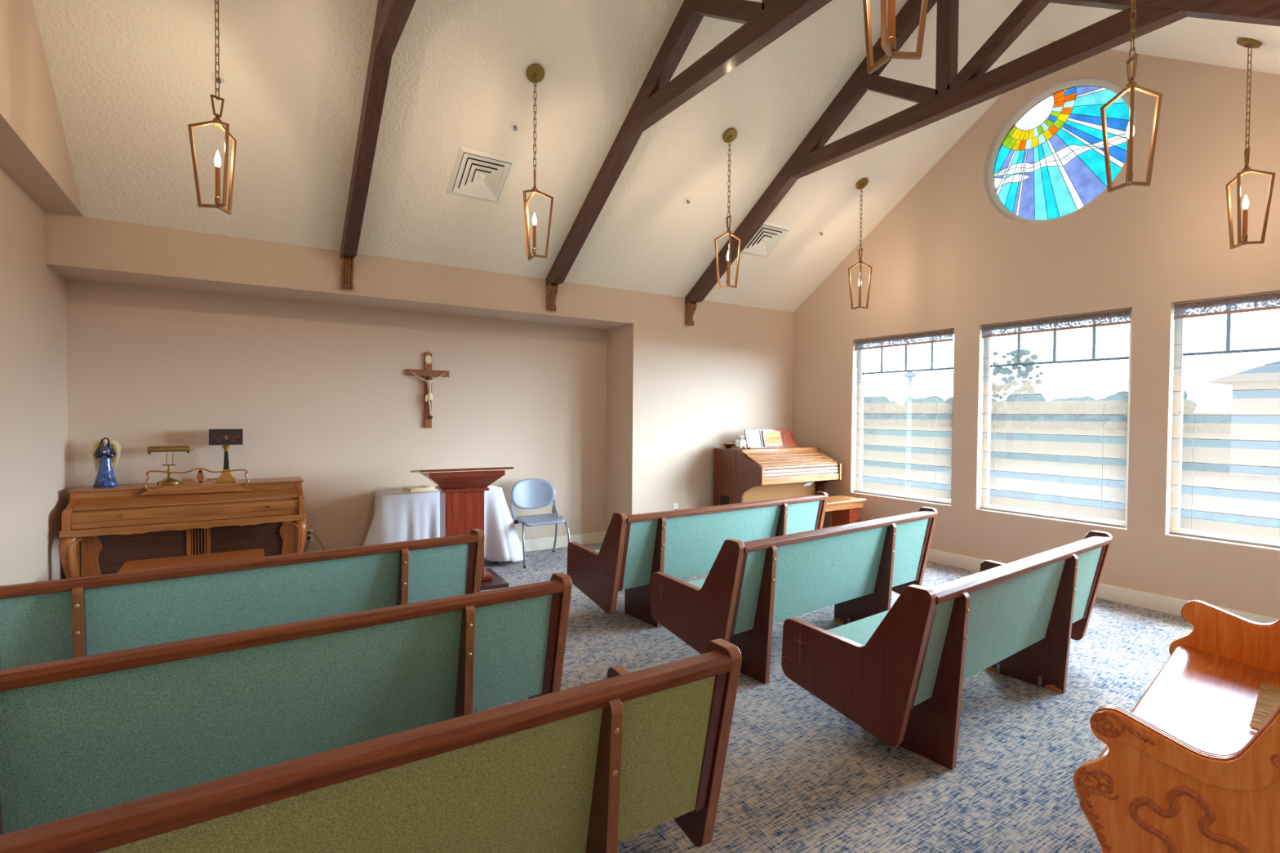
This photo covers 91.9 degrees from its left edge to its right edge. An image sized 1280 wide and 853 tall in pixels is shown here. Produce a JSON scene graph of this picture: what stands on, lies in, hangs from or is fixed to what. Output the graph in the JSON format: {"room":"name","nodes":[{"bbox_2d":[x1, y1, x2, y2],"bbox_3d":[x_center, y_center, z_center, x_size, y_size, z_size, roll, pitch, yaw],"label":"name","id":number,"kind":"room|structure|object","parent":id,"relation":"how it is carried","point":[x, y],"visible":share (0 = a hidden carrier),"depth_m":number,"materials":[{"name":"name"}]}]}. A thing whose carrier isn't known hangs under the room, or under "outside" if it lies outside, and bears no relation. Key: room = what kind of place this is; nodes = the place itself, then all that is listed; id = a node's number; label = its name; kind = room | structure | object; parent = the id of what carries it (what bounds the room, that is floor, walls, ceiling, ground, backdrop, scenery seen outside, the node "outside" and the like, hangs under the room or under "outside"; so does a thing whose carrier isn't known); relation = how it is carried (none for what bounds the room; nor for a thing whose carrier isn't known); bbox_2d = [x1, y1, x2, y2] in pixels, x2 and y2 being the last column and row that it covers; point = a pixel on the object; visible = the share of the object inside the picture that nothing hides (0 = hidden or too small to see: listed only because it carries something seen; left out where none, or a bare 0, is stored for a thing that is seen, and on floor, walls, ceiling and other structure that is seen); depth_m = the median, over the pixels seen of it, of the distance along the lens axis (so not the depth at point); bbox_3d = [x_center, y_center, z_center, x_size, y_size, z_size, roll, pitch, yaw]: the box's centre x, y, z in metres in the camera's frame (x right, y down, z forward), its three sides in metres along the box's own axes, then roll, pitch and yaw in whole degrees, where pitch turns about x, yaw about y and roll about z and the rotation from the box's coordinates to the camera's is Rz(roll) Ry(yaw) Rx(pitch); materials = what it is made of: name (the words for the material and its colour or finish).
{"room":"house of worship","nodes":[
{"label":"house of worship","id":0,"kind":"room"},
{"bbox_2d":[0,0,84,586],"bbox_3d":[-2.621,-1.014,2.012,0.309,5.064,7.156,0,1,-33],"label":"wall","id":1,"kind":"structure","parent":0,"point":[37,176],"depth_m":3.88,"materials":[{"name":"beige paint"}]},
{"bbox_2d":[44,211,793,552],"bbox_3d":[-1.308,-0.067,6.713,7.597,3.000,0.713,0,1,-33],"label":"wall","id":2,"kind":"structure","parent":0,"point":[607,397],"depth_m":6.11,"materials":[{"name":"beige paint"}]},
{"bbox_2d":[303,536,311,552],"bbox_3d":[-3.143,1.229,5.833,0.072,0.375,0.044,0,1,-33],"label":"power cord","id":3,"kind":"object","parent":2,"relation":"attached to","point":[308,538],"visible":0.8,"depth_m":5.83,"materials":[{"name":"black plastic"}]},
{"bbox_2d":[305,528,312,541],"bbox_3d":[-3.137,1.029,5.864,0.072,0.116,0.007,0,1,-33],"label":"wall outlet","id":4,"kind":"object","parent":2,"relation":"attached to","point":[308,530],"visible":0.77,"depth_m":5.87,"materials":[{"name":"white paint"}]},
{"bbox_2d":[306,531,324,550],"bbox_3d":[-3.018,1.213,5.916,0.284,0.441,0.040,0,1,-33],"label":"power cord","id":5,"kind":"object","parent":2,"relation":"attached to","point":[308,532],"visible":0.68,"depth_m":5.85,"materials":[{"name":"brown plastic"}]},
{"bbox_2d":[340,256,354,289],"bbox_3d":[-2.547,-1.333,5.392,0.100,0.272,0.112,0,1,-33],"label":"corbel","id":6,"kind":"object","parent":2,"relation":"attached to","point":[347,264],"visible":1,"depth_m":5.38,"materials":[{"name":"brown wood"}]},
{"bbox_2d":[406,351,448,427],"bbox_3d":[-2.181,-0.379,6.394,0.429,0.790,0.090,0,1,-33],"label":"crucifix","id":7,"kind":"object","parent":2,"relation":"attached to","point":[428,372],"visible":1,"depth_m":6.39,"materials":[{"name":"brown wood"}]},
{"bbox_2d":[546,284,558,311],"bbox_3d":[-0.913,-1.340,6.443,0.100,0.272,0.112,0,1,-33],"label":"corbel","id":8,"kind":"object","parent":2,"relation":"attached to","point":[552,290],"visible":1,"depth_m":6.43,"materials":[{"name":"brown wood"}]},
{"bbox_2d":[520,531,604,551],"bbox_3d":[-2.493,1.365,6.282,4.925,0.136,0.016,0,1,-33],"label":"baseboard","id":9,"kind":"structure","parent":2,"relation":"attached to","point":[541,544],"depth_m":7.29,"materials":[{"name":"beige"}]},
{"bbox_2d":[672,502,678,510],"bbox_3d":[0.426,0.979,7.426,0.072,0.116,0.007,0,1,-33],"label":"wall outlet","id":10,"kind":"object","parent":2,"relation":"attached to","point":[675,506],"visible":0.65,"depth_m":7.42,"materials":[{"name":"white paint"}]},
{"bbox_2d":[684,302,696,325],"bbox_3d":[0.611,-1.348,7.423,0.100,0.272,0.112,0,1,-33],"label":"corbel","id":11,"kind":"object","parent":2,"relation":"attached to","point":[691,307],"visible":1,"depth_m":7.41,"materials":[{"name":"brown wood"}]},
{"bbox_2d":[32,0,1279,312],"bbox_3d":[0.601,-2.613,3.727,7.597,2.283,6.662,0,1,-33],"label":"ceiling","id":12,"kind":"structure","parent":0,"point":[129,77],"depth_m":4.81,"materials":[{"name":"white paint"}]},
{"bbox_2d":[187,0,236,214],"bbox_3d":[-2.423,-1.939,3.507,0.229,1.393,0.244,0,1,-33],"label":"pendant lantern","id":13,"kind":"object","parent":12,"relation":"hanging from","point":[216,121],"visible":1,"depth_m":3.52,"materials":[{"name":"gold metal"}]},
{"bbox_2d":[210,71,226,84],"bbox_3d":[-2.713,-2.236,3.988,0.084,0.060,0.072,0,1,-26],"label":"sprinkler","id":14,"kind":"object","parent":12,"relation":"attached to","point":[223,80],"visible":0.73,"depth_m":3.98,"materials":[{"name":"white paint"}]},
{"bbox_2d":[340,0,415,257],"bbox_3d":[-0.852,-2.470,2.748,0.105,2.144,6.338,0,1,-33],"label":"roof truss","id":15,"kind":"object","parent":12,"relation":"attached to","point":[392,16],"visible":0.93,"depth_m":4.28,"materials":[{"name":"brown wood"}]},
{"bbox_2d":[446,146,516,204],"bbox_3d":[-1.328,-2.090,5.182,0.470,0.260,0.394,0,1,-33],"label":"ceiling vent","id":16,"kind":"object","parent":12,"relation":"in","point":[477,175],"visible":1,"depth_m":5.16,"materials":[{"name":"white metal"}]},
{"bbox_2d":[509,121,519,131],"bbox_3d":[-0.987,-2.358,4.881,0.084,0.060,0.072,0,1,-26],"label":"sprinkler","id":17,"kind":"object","parent":12,"relation":"attached to","point":[514,126],"visible":1,"depth_m":4.87,"materials":[{"name":"white paint"}]},
{"bbox_2d":[523,63,553,260],"bbox_3d":[-0.790,-1.948,4.602,0.246,1.393,0.220,0,1,-33],"label":"pendant lantern","id":18,"kind":"object","parent":12,"relation":"hanging from","point":[535,73],"visible":1,"depth_m":4.57,"materials":[{"name":"gold metal"}]},
{"bbox_2d":[683,196,691,204],"bbox_3d":[0.468,-2.219,6.095,0.084,0.060,0.072,0,1,-26],"label":"sprinkler","id":19,"kind":"object","parent":12,"relation":"attached to","point":[687,200],"visible":1,"depth_m":6.08,"materials":[{"name":"white paint"}]},
{"bbox_2d":[545,0,832,284],"bbox_3d":[0.782,-2.478,3.800,0.105,2.144,6.338,0,1,-33],"label":"roof truss","id":20,"kind":"object","parent":12,"relation":"attached to","point":[766,21],"visible":0.97,"depth_m":4.49,"materials":[{"name":"brown wood"}]},
{"bbox_2d":[714,128,741,288],"bbox_3d":[0.820,-1.958,5.599,0.224,1.400,0.246,0,1,-33],"label":"pendant lantern","id":21,"kind":"object","parent":12,"relation":"hanging from","point":[730,135],"visible":1,"depth_m":5.58,"materials":[{"name":"gold metal"}]},
{"bbox_2d":[740,221,791,257],"bbox_3d":[1.397,-2.094,6.952,0.470,0.260,0.394,0,1,-33],"label":"ceiling vent","id":22,"kind":"object","parent":12,"relation":"in","point":[769,236],"visible":0.9,"depth_m":6.94,"materials":[{"name":"white metal"}]},
{"bbox_2d":[817,230,824,235],"bbox_3d":[2.083,-2.227,7.133,0.084,0.060,0.072,0,1,-26],"label":"sprinkler","id":23,"kind":"object","parent":12,"relation":"attached to","point":[821,232],"visible":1,"depth_m":7.12,"materials":[{"name":"white paint"}]},
{"bbox_2d":[848,177,871,309],"bbox_3d":[2.362,-1.954,6.657,0.243,1.373,0.232,0,1,-33],"label":"pendant lantern","id":24,"kind":"object","parent":12,"relation":"hanging from","point":[862,183],"visible":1,"depth_m":6.64,"materials":[{"name":"gold metal"}]},
{"bbox_2d":[862,0,928,74],"bbox_3d":[0.796,-1.860,2.004,0.244,1.348,0.229,0,1,-33],"label":"pendant lantern","id":25,"kind":"object","parent":12,"relation":"hanging from","point":[888,39],"visible":1,"depth_m":1.99,"materials":[{"name":"gold metal"}]},
{"bbox_2d":[684,0,1279,302],"bbox_3d":[2.306,-2.485,4.780,0.105,2.144,6.338,0,1,-33],"label":"roof truss","id":26,"kind":"object","parent":12,"relation":"attached to","point":[954,92],"visible":0.97,"depth_m":4.66,"materials":[{"name":"brown wood"}]},
{"bbox_2d":[1100,0,1162,192],"bbox_3d":[2.420,-1.878,3.082,0.244,1.367,0.230,0,1,-33],"label":"pendant lantern","id":27,"kind":"object","parent":12,"relation":"hanging from","point":[1132,85],"visible":1,"depth_m":3.07,"materials":[{"name":"gold metal"}]},
{"bbox_2d":[1225,37,1275,248],"bbox_3d":[3.994,-1.888,4.076,0.220,1.374,0.246,0,1,-33],"label":"pendant lantern","id":28,"kind":"object","parent":12,"relation":"hanging from","point":[1251,43],"visible":1,"depth_m":4.08,"materials":[{"name":"gold metal"}]},
{"bbox_2d":[472,542,1193,852],"bbox_3d":[0.490,1.552,4.079,7.757,0.100,7.156,0,1,-33],"label":"floor","id":29,"kind":"structure","parent":0,"point":[800,775],"depth_m":2.90,"materials":[{"name":"carpet"}]},
{"bbox_2d":[58,467,306,578],"bbox_3d":[-3.659,0.895,5.104,1.579,1.113,0.647,0,1,-33],"label":"upright piano","id":30,"kind":"object","parent":29,"relation":"on","point":[103,529],"visible":0.71,"depth_m":4.97,"materials":[{"name":"brown wood"}]},
{"bbox_2d":[90,437,120,487],"bbox_3d":[-4.248,0.283,4.920,0.184,0.390,0.114,0,1,-33],"label":"angel figurine","id":31,"kind":"object","parent":30,"relation":"on","point":[104,456],"visible":1,"depth_m":4.90,"materials":[{"name":"blue ceramic"}]},
{"bbox_2d":[146,445,193,484],"bbox_3d":[-3.880,0.319,5.124,0.305,0.316,0.130,0,1,-33],"label":"desk lamp","id":32,"kind":"object","parent":30,"relation":"on","point":[170,481],"visible":0.94,"depth_m":5.10,"materials":[{"name":"gold metal"}]},
{"bbox_2d":[72,488,297,511],"bbox_3d":[-3.602,0.583,5.012,1.448,0.066,0.209,0,1,-33],"label":"piano lid","id":33,"kind":"object","parent":30,"relation":"attached to","point":[107,502],"depth_m":4.95,"materials":[{"name":"brown wood"}]},
{"bbox_2d":[208,428,242,482],"bbox_3d":[-3.570,0.249,5.343,0.242,0.452,0.114,0,1,-33],"label":"table lamp","id":34,"kind":"object","parent":30,"relation":"on","point":[225,437],"visible":0.97,"depth_m":5.31,"materials":[{"name":"gold metal"}]},
{"bbox_2d":[117,548,264,573],"bbox_3d":[-3.222,1.213,4.500,0.840,0.500,0.360,0,1,-33],"label":"piano bench","id":35,"kind":"object","parent":29,"relation":"on","point":[162,562],"visible":0.27,"depth_m":4.46,"materials":[{"name":"brown wood"}]},
{"bbox_2d":[0,528,484,669],"bbox_3d":[-2.063,1.065,3.454,2.198,0.858,0.817,0,1,-36],"label":"pew","id":36,"kind":"object","parent":29,"relation":"on","point":[64,619],"visible":0.59,"depth_m":3.04,"materials":[{"name":"fabric"}]},
{"bbox_2d":[0,572,572,835],"bbox_3d":[-1.441,1.096,2.472,2.232,0.845,0.817,0,1,-35],"label":"pew","id":37,"kind":"object","parent":29,"relation":"on","point":[82,735],"visible":0.91,"depth_m":2.15,"materials":[{"name":"fabric"}]},
{"bbox_2d":[0,638,742,852],"bbox_3d":[-0.833,1.117,1.672,2.252,0.845,0.817,0,1,-33],"label":"pew","id":38,"kind":"object","parent":29,"relation":"on","point":[593,767],"visible":1,"depth_m":1.56,"materials":[{"name":"green fabric"}]},
{"bbox_2d":[410,466,513,591],"bbox_3d":[-1.636,0.910,5.723,0.830,1.081,0.635,0,1,-29],"label":"lectern","id":39,"kind":"object","parent":29,"relation":"on","point":[461,493],"visible":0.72,"depth_m":5.62,"materials":[{"name":"red wood"}]},
{"bbox_2d":[510,478,569,568],"bbox_3d":[-1.079,1.007,6.681,0.594,0.859,0.550,0,1,-33],"label":"chair","id":40,"kind":"object","parent":29,"relation":"on","point":[528,493],"visible":0.91,"depth_m":6.79,"materials":[{"name":"blue plastic"}]},
{"bbox_2d":[566,491,827,627],"bbox_3d":[0.574,1.040,5.325,2.282,0.875,0.817,0,1,-36],"label":"pew","id":41,"kind":"object","parent":29,"relation":"on","point":[679,544],"visible":0.87,"depth_m":4.77,"materials":[{"name":"fabric"}]},
{"bbox_2d":[713,429,841,506],"bbox_3d":[1.711,0.739,7.650,1.346,1.401,0.880,0,1,-33],"label":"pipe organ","id":42,"kind":"object","parent":29,"relation":"on","point":[757,472],"visible":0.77,"depth_m":7.46,"materials":[{"name":"brown wood"}]},
{"bbox_2d":[720,443,735,448],"bbox_3d":[1.087,0.236,7.527,0.202,0.058,0.198,-1,2,-43],"label":"dish","id":43,"kind":"object","parent":42,"relation":"on","point":[727,445],"visible":0.94,"depth_m":7.49,"materials":[{"name":"gold"}]},
{"bbox_2d":[720,443,735,445],"bbox_3d":[1.087,0.221,7.527,0.202,0.028,0.198,-1,2,-43],"label":"bowl","id":44,"kind":"object","parent":43,"relation":"on","point":[725,444],"depth_m":7.48,"materials":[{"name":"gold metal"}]},
{"bbox_2d":[735,435,746,448],"bbox_3d":[1.215,0.183,7.371,0.140,0.156,0.104,0,1,-8],"label":"figurine","id":45,"kind":"object","parent":42,"relation":"on","point":[742,443],"visible":1,"depth_m":7.38,"materials":[{"name":"white ceramic"}]},
{"bbox_2d":[761,430,782,446],"bbox_3d":[1.664,0.149,7.787,0.310,0.200,0.058,0,1,-33],"label":"sheet music","id":46,"kind":"object","parent":42,"relation":"on","point":[771,437],"visible":1,"depth_m":7.78,"materials":[{"name":"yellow paper"}]},
{"bbox_2d":[650,506,937,684],"bbox_3d":[1.191,1.065,4.422,2.202,0.870,0.817,0,1,-37],"label":"pew","id":47,"kind":"object","parent":29,"relation":"on","point":[749,587],"visible":0.94,"depth_m":3.89,"materials":[{"name":"fabric"}]},
{"bbox_2d":[686,577,706,588],"bbox_3d":[1.173,1.068,4.446,2.110,0.092,0.514,0,1,-37],"label":"seat cushion","id":48,"kind":"object","parent":47,"relation":"on","point":[699,583],"depth_m":4.06,"materials":[{"name":"fabric"}]},
{"bbox_2d":[825,495,866,526],"bbox_3d":[2.120,1.153,7.174,1.060,0.600,0.380,0,1,-33],"label":"bench","id":49,"kind":"object","parent":29,"relation":"on","point":[845,510],"visible":0.32,"depth_m":7.26,"materials":[{"name":"brown wood"}]},
{"bbox_2d":[781,530,1112,769],"bbox_3d":[1.871,1.098,3.561,2.232,0.852,0.817,0,1,-37],"label":"pew","id":50,"kind":"object","parent":29,"relation":"on","point":[899,673],"visible":1,"depth_m":2.96,"materials":[{"name":"wood"}]},
{"bbox_2d":[826,609,889,644],"bbox_3d":[1.853,1.100,3.585,2.140,0.090,0.514,0,1,-37],"label":"seat cushion","id":51,"kind":"object","parent":50,"relation":"on","point":[860,631],"depth_m":3.23,"materials":[{"name":"fabric"}]},
{"bbox_2d":[1073,600,1279,852],"bbox_3d":[2.196,1.041,2.278,1.731,1.041,0.608,-1,2,-42],"label":"bench","id":52,"kind":"object","parent":29,"relation":"on","point":[1185,770],"visible":0.98,"depth_m":1.85,"materials":[{"name":"brown wood"}]},
{"bbox_2d":[1248,682,1279,729],"bbox_3d":[2.457,0.949,2.349,0.617,0.296,0.168,-1,2,-42],"label":"fringed throw","id":53,"kind":"object","parent":52,"relation":"on","point":[1271,694],"visible":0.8,"depth_m":2.42,"materials":[{"name":"beige fabric"}]},
{"bbox_2d":[791,40,1279,618],"bbox_3d":[3.705,-1.045,6.082,0.160,5.064,7.156,0,1,-33],"label":"wall","id":54,"kind":"structure","parent":0,"point":[945,256],"depth_m":5.46,"materials":[{"name":"beige paint"}]},
{"bbox_2d":[856,329,954,502],"bbox_3d":[3.067,-0.112,7.164,0.050,1.889,1.284,0,1,-33],"label":"window","id":55,"kind":"structure","parent":54,"relation":"in","point":[860,353],"depth_m":7.64,"materials":[{"name":"white paint"}]},
{"bbox_2d":[853,328,954,504],"bbox_3d":[2.986,-0.115,7.113,0.038,1.875,1.251,0,1,-33],"label":"window shade","id":56,"kind":"object","parent":55,"relation":"attached to","point":[947,335],"visible":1,"depth_m":7.05,"materials":[{"name":"beige"}]},
{"bbox_2d":[822,527,1279,622],"bbox_3d":[3.775,1.426,5.816,0.030,0.135,6.326,0,1,-33],"label":"baseboard","id":57,"kind":"structure","parent":54,"relation":"attached to","point":[1158,602],"depth_m":5.22,"materials":[{"name":"white paint"}]},
{"bbox_2d":[982,310,1132,528],"bbox_3d":[3.908,-0.079,5.856,0.050,1.889,1.285,0,1,-33],"label":"window","id":58,"kind":"structure","parent":54,"relation":"in","point":[988,362],"depth_m":6.11,"materials":[{"name":"white paint"}]},
{"bbox_2d":[979,307,1132,528],"bbox_3d":[3.828,-0.081,5.806,0.038,1.875,1.252,0,1,-33],"label":"window shade","id":59,"kind":"object","parent":58,"relation":"attached to","point":[1117,317],"visible":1,"depth_m":5.73,"materials":[{"name":"beige"}]},
{"bbox_2d":[987,79,1135,223],"bbox_3d":[3.905,-2.543,5.792,0.045,1.270,1.270,0,1,-33],"label":"window","id":60,"kind":"structure","parent":54,"relation":"in","point":[1047,163],"depth_m":5.78,"materials":[{"name":"multicoloured glass"}]},
{"bbox_2d":[1169,313,1279,545],"bbox_3d":[4.744,-0.046,4.558,0.050,1.889,1.285,0,1,-33],"label":"window","id":61,"kind":"structure","parent":54,"relation":"in","point":[1180,332],"depth_m":5.05,"materials":[{"name":"white paint"}]},
{"bbox_2d":[1168,290,1279,548],"bbox_3d":[4.663,-0.048,4.508,0.038,1.875,1.252,0,1,-33],"label":"window shade","id":62,"kind":"object","parent":61,"relation":"attached to","point":[1270,300],"visible":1,"depth_m":4.76,"materials":[{"name":"beige"}]},
{"bbox_3d":[-2.037,1.041,6.316,1.140,0.790,0.320,0,1,-33],"label":"altar table","id":63,"kind":"object","parent":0,"visible":0},
{"bbox_2d":[363,484,526,562],"bbox_3d":[-2.003,1.032,6.218,1.709,0.778,0.560,0,1,-33],"label":"tablecloth","id":64,"kind":"object","parent":63,"relation":"on","point":[399,515],"visible":0.59,"depth_m":6.08,"materials":[{"name":"white fabric"}]},
{"bbox_2d":[401,484,436,492],"bbox_3d":[-2.207,0.618,6.208,0.280,0.044,0.200,-1,2,-45],"label":"open book","id":65,"kind":"object","parent":64,"relation":"on","point":[421,487],"visible":0.92,"depth_m":6.15,"materials":[{"name":"white paper"}]},
{"label":"outside","id":66,"kind":"structure","parent":0,"visible":0},
{"bbox_2d":[862,424,1279,540],"bbox_3d":[48.664,0.785,78.909,152.769,0.100,200.000,0,1,-33],"label":"ground","id":67,"kind":"structure","parent":66,"point":[1203,451],"depth_m":30.08,"materials":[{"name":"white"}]},
{"bbox_2d":[862,395,899,426],"bbox_3d":[39.675,-2.596,104.869,8.654,5.472,9.253,0,1,-33],"label":"tree","id":68,"kind":"object","parent":67,"relation":"on","point":[881,404],"visible":0.77,"depth_m":102.50,"materials":[{"name":"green plant"}]},
{"bbox_2d":[903,372,915,493],"bbox_3d":[6.758,0.151,15.557,0.280,3.040,0.280,0,1,-33],"label":"lamp post","id":69,"kind":"object","parent":67,"relation":"on","point":[909,375],"visible":0.88,"depth_m":15.52,"materials":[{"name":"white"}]},
{"bbox_2d":[897,396,952,428],"bbox_3d":[46.378,-2.326,98.371,8.581,5.307,9.327,0,1,-33],"label":"tree","id":70,"kind":"object","parent":67,"relation":"on","point":[925,408],"visible":0.88,"depth_m":95.44,"materials":[{"name":"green plant"}]},
{"bbox_2d":[991,349,1043,458],"bbox_3d":[17.096,-1.045,28.790,2.444,5.073,2.563,0,1,-33],"label":"tree","id":71,"kind":"object","parent":67,"relation":"on","point":[1027,386],"visible":0.83,"depth_m":28.47,"materials":[{"name":"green plant"}]},
{"bbox_2d":[991,391,1047,424],"bbox_3d":[53.221,-2.321,90.544,9.901,5.724,10.919,0,1,-33],"label":"tree","id":72,"kind":"object","parent":67,"relation":"on","point":[1032,408],"visible":0.42,"depth_m":87.27,"materials":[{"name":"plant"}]},
{"bbox_2d":[862,410,1231,433],"bbox_3d":[61.634,-1.207,103.797,5.121,3.976,78.671,0,1,-33],"label":"hedge","id":73,"kind":"object","parent":67,"relation":"on","point":[1202,424],"visible":0.16,"depth_m":90.03,"materials":[{"name":"green plant"}]},
{"bbox_2d":[862,464,1279,528],"bbox_3d":[19.884,1.916,8.383,11.500,0.014,32.500,0,1,-33],"label":"paving","id":74,"kind":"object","parent":67,"relation":"on","point":[1264,504],"visible":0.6,"depth_m":16.64,"materials":[{"name":"grey"}]},
{"bbox_2d":[1038,395,1112,431],"bbox_3d":[57.851,-1.640,82.029,7.995,4.784,8.246,0,1,-33],"label":"tree","id":75,"kind":"object","parent":67,"relation":"on","point":[1086,404],"visible":0.87,"depth_m":80.30,"materials":[{"name":"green plant"}]},
{"bbox_2d":[1097,390,1197,421],"bbox_3d":[60.294,-1.878,73.203,9.776,5.654,8.997,0,1,-33],"label":"tree","id":76,"kind":"object","parent":67,"relation":"on","point":[1116,403],"visible":0.3,"depth_m":72.49,"materials":[{"name":"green plant"}]},
{"bbox_2d":[1204,360,1279,477],"bbox_3d":[27.097,-0.898,19.792,10.200,5.300,11.200,0,1,-33],"label":"building","id":77,"kind":"structure","parent":67,"relation":"on","point":[1267,376],"depth_m":21.07,"materials":[{"name":"white paint"}]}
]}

